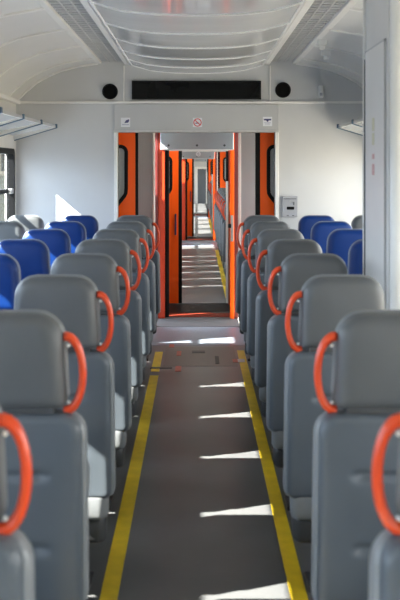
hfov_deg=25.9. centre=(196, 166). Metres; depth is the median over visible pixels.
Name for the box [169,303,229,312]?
floor
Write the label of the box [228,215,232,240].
strike plate
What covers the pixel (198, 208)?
floor
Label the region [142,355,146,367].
seat cushion
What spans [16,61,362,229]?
wall
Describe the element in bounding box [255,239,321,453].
seat
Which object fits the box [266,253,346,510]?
seat
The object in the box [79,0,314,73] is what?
ceiling panel
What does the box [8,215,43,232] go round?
seat
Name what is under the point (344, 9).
trim
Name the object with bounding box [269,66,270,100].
trim
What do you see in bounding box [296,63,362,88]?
trim
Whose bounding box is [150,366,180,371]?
floor hatch
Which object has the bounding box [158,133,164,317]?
trim
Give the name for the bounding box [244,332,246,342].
seat cushion
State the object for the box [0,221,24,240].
seat
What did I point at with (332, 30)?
trim
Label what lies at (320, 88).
wall sensor
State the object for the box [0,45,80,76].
trim
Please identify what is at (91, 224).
seat
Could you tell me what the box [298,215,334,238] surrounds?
seat
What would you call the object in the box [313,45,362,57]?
trim
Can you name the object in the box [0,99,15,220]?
wall
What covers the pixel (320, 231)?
seat
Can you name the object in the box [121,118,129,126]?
sticker
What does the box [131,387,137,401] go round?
seat cushion
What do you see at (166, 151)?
trim
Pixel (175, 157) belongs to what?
door
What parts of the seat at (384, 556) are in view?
ring handle, backrest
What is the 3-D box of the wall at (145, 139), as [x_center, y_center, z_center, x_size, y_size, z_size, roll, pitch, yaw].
[0.000,0.570,8.975,3.000,2.140,0.050,0,0,0]
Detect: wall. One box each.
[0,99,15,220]
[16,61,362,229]
[139,133,254,248]
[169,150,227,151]
[194,162,206,203]
[238,133,238,250]
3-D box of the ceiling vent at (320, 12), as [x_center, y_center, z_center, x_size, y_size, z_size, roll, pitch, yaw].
[0.777,-0.989,5.295,0.215,0.058,5.390,0,0,0]
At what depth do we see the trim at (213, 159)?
19.38 m
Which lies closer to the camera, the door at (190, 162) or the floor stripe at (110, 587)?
the floor stripe at (110, 587)
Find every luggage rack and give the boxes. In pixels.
[0,107,56,140]
[337,118,362,135]
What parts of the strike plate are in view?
plate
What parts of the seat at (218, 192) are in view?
backrest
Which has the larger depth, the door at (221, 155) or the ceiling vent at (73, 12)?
the door at (221, 155)
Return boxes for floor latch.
[232,359,244,362]
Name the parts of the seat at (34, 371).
headrest post, backrest, ring handle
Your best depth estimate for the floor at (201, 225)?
23.23 m
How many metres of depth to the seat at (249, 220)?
7.18 m
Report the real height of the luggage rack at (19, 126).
0.153 m
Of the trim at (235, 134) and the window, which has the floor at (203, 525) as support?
the trim at (235, 134)
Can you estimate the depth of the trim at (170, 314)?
9.60 m
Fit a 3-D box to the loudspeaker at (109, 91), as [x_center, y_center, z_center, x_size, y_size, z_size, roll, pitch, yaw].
[-0.798,-0.692,7.989,0.144,0.144,0.021,0,0,0]
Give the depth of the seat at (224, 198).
12.69 m
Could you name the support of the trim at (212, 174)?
attached to the wall
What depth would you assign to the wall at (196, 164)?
39.00 m
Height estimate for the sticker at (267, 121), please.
0.085 m
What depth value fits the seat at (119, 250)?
4.78 m
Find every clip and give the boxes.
[317,39,326,49]
[321,49,330,58]
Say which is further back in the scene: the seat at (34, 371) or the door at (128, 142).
the door at (128, 142)
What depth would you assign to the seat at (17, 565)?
1.61 m
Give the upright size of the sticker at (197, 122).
0.085 m
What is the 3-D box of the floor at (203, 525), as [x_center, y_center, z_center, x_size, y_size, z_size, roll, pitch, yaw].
[0.000,1.668,3.250,3.520,0.064,12.500,0,0,0]
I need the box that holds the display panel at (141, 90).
[132,81,260,99]
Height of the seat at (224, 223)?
1.240 m
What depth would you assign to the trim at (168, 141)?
9.20 m
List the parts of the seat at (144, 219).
backrest, ring handle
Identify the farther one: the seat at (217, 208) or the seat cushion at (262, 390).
the seat at (217, 208)
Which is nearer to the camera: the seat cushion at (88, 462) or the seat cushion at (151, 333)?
the seat cushion at (88, 462)
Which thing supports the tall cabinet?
on the floor at (203, 525)
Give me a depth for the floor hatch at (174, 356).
7.53 m
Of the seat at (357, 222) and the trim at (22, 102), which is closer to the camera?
the seat at (357, 222)
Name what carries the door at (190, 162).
in the wall
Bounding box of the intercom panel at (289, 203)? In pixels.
[282,196,297,216]
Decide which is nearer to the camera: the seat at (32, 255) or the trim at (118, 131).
the seat at (32, 255)
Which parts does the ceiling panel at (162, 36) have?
rail, diffuser panel, diffuser panel, diffuser panel, diffuser panel, diffuser panel, diffuser panel, rail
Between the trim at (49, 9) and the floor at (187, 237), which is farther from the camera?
the floor at (187, 237)
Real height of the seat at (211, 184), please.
1.240 m
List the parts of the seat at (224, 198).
backrest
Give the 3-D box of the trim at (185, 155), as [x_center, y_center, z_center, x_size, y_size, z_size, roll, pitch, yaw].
[0.011,-0.296,19.337,0.753,0.228,0.285,0,0,0]
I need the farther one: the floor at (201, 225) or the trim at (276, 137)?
the floor at (201, 225)
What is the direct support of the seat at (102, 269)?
on the floor at (203, 525)
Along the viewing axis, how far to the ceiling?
6.56 m
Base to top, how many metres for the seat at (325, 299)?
1.240 m
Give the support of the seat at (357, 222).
on the floor at (203, 525)
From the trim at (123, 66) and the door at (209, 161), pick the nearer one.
the trim at (123, 66)
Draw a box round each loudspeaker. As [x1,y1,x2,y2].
[102,84,117,98]
[275,82,290,97]
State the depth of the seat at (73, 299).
3.17 m
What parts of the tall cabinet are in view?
panel, frame, corner post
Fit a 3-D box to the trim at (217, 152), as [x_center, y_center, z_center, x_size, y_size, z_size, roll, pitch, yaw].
[0.442,0.600,18.948,0.020,2.080,0.015,0,0,0]
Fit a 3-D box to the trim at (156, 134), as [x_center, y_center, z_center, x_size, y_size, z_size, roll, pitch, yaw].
[-0.446,0.610,9.450,0.045,2.060,0.100,0,0,0]
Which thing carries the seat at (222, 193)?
on the floor at (201, 277)
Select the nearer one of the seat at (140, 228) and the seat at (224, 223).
the seat at (140, 228)
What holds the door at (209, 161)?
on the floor
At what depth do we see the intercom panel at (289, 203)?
7.98 m
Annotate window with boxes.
[0,147,14,220]
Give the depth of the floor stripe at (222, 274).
13.65 m
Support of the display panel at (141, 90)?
attached to the wall at (65, 170)
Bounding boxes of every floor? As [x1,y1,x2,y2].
[87,317,313,599]
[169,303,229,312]
[182,240,225,302]
[187,218,212,236]
[187,237,212,238]
[194,204,206,213]
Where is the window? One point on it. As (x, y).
(9, 191)
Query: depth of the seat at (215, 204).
16.67 m
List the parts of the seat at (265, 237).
ring handle, backrest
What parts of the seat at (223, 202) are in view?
backrest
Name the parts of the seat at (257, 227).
ring handle, backrest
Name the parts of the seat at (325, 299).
ring handle, leg, backrest, headrest post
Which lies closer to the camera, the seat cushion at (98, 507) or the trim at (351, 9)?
the seat cushion at (98, 507)
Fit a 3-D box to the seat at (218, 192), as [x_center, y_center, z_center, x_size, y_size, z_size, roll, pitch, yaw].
[0.540,1.020,16.178,0.437,1.240,0.673,0,0,0]
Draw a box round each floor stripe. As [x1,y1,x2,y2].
[99,352,162,599]
[215,250,225,297]
[237,350,307,599]
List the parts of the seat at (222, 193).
backrest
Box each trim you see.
[0,8,44,17]
[0,29,64,47]
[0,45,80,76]
[0,93,20,103]
[9,58,91,96]
[17,63,97,99]
[21,101,362,103]
[35,0,101,63]
[113,130,279,132]
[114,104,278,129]
[114,132,118,220]
[123,66,124,100]
[153,133,154,237]
[155,133,157,250]
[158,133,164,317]
[160,133,233,149]
[165,150,168,316]
[169,313,229,316]
[182,152,214,158]
[182,159,184,239]
[185,159,186,239]
[194,159,206,161]
[212,174,212,235]
[213,159,214,240]
[215,152,216,239]
[217,152,217,189]
[226,151,227,180]
[226,181,227,302]
[228,150,229,303]
[230,149,233,318]
[234,133,237,318]
[239,133,240,325]
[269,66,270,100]
[274,132,278,218]
[292,0,358,63]
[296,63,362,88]
[302,58,362,77]
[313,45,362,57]
[329,29,362,36]
[349,8,362,12]
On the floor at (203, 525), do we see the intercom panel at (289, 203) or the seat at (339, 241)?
the seat at (339, 241)
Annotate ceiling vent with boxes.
[46,0,121,61]
[272,0,347,61]
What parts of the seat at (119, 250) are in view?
backrest, ring handle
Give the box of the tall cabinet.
[363,0,399,309]
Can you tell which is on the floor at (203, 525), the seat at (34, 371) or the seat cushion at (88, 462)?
the seat at (34, 371)
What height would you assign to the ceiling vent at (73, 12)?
0.058 m
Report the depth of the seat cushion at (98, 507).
3.17 m
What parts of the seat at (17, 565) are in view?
backrest, ring handle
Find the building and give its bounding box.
[0,154,4,220]
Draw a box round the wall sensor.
[318,86,323,97]
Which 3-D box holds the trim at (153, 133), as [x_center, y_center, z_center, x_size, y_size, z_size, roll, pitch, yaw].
[-0.445,0.600,8.947,0.020,2.080,0.015,0,0,0]
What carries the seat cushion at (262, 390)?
on the seat at (277, 250)
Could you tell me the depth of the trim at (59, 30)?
6.00 m
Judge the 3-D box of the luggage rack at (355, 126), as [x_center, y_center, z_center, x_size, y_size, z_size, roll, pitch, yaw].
[1.462,-0.314,6.785,0.387,0.153,2.270,0,0,0]
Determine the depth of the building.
29.11 m
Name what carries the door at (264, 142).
in the wall at (65, 170)
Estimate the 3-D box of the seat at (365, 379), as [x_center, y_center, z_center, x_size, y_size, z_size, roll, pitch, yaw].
[0.540,1.020,2.699,0.437,1.240,0.673,0,0,0]
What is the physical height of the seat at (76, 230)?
1.240 m
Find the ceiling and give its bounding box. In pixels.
[0,0,362,98]
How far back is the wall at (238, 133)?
10.44 m
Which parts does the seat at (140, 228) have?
backrest, ring handle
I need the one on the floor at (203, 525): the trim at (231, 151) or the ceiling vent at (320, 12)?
the trim at (231, 151)
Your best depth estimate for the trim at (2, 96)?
7.54 m
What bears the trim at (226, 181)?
attached to the wall at (238, 133)
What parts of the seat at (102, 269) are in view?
headrest post, backrest, leg, ring handle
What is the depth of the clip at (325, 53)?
6.92 m
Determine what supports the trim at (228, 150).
attached to the wall at (238, 133)
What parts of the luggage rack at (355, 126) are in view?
shelf panel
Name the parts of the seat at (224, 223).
backrest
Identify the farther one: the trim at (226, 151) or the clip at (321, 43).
the trim at (226, 151)
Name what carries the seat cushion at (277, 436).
on the seat at (296, 269)
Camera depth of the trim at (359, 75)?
7.61 m
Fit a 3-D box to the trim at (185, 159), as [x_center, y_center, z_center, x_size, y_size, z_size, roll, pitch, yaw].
[-0.240,0.716,19.490,0.043,1.832,0.060,0,0,0]
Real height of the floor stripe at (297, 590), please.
0.002 m
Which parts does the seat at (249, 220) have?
ring handle, backrest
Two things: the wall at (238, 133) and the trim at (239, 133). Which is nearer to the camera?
the trim at (239, 133)
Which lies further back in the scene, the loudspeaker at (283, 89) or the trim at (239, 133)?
the trim at (239, 133)
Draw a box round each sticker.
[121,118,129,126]
[193,118,201,126]
[263,117,271,125]
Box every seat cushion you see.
[88,462,89,495]
[88,497,108,519]
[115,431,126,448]
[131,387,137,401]
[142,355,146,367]
[150,332,152,342]
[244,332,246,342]
[250,355,254,367]
[259,387,265,401]
[272,431,283,449]
[289,496,311,519]
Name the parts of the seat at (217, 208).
backrest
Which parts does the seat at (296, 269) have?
ring handle, leg, backrest, headrest post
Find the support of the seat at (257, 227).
on the floor at (203, 525)
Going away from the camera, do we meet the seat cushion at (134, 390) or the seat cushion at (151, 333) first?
the seat cushion at (134, 390)
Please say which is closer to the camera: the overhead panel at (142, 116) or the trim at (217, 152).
the overhead panel at (142, 116)
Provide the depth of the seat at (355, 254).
4.78 m
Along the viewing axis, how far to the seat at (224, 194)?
13.48 m
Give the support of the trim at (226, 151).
attached to the wall at (238, 133)
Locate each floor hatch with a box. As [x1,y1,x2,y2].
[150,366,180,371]
[163,344,237,365]
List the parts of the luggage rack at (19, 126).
shelf panel, shelf panel, shelf panel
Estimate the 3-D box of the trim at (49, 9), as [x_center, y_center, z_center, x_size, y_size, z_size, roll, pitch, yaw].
[-0.900,-0.962,2.495,0.050,0.027,10.990,0,0,0]
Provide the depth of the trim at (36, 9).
5.20 m
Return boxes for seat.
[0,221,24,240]
[0,239,50,280]
[0,253,20,309]
[0,310,89,599]
[0,408,34,599]
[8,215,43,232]
[14,274,115,591]
[22,229,70,267]
[45,221,86,252]
[50,253,131,510]
[62,215,98,238]
[75,239,142,450]
[93,229,149,380]
[106,221,155,384]
[117,215,160,360]
[209,184,211,218]
[210,186,211,222]
[214,188,225,251]
[215,189,225,241]
[216,190,225,245]
[217,191,225,250]
[218,193,225,270]
[219,196,225,261]
[220,200,225,267]
[222,203,225,274]
[236,215,279,360]
[240,221,290,384]
[247,229,303,380]
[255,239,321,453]
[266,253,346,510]
[283,274,384,592]
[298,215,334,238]
[310,221,351,252]
[311,310,399,599]
[326,229,362,266]
[347,239,362,274]
[351,215,362,228]
[368,413,399,599]
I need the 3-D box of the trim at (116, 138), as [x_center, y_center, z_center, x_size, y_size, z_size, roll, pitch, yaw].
[-0.744,0.661,8.025,0.036,1.957,0.090,0,0,0]
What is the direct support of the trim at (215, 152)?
on the floor at (201, 277)
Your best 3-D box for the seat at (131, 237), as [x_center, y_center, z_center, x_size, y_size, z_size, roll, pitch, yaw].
[-0.522,1.020,5.899,0.437,1.240,0.673,0,0,0]
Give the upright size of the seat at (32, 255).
1.240 m
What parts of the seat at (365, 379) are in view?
ring handle, backrest, headrest post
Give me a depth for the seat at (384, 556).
1.61 m
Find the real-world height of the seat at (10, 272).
1.240 m
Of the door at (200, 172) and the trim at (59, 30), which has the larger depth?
the door at (200, 172)
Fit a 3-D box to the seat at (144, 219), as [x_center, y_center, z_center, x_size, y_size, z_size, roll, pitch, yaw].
[-0.522,1.020,7.498,0.437,1.240,0.673,0,0,0]
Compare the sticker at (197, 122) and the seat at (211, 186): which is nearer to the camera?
the sticker at (197, 122)
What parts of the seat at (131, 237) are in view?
backrest, ring handle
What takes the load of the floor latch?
on the floor at (203, 525)
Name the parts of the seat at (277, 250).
ring handle, backrest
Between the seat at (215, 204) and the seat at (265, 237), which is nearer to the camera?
the seat at (265, 237)
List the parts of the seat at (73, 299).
headrest post, backrest, leg, ring handle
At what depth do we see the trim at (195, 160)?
29.20 m
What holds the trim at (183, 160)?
on the floor at (201, 277)
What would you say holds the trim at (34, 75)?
attached to the wall at (7, 141)
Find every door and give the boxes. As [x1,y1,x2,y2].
[119,133,138,216]
[169,151,181,302]
[187,159,193,235]
[195,167,206,203]
[207,159,211,216]
[218,152,225,188]
[255,133,273,215]
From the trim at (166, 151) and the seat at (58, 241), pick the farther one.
the trim at (166, 151)
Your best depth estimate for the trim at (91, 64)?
7.95 m
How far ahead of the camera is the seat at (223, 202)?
11.88 m
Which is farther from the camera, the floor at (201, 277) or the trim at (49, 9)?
the floor at (201, 277)
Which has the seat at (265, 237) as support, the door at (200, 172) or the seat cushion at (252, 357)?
the seat cushion at (252, 357)
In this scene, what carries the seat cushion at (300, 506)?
on the seat at (325, 299)

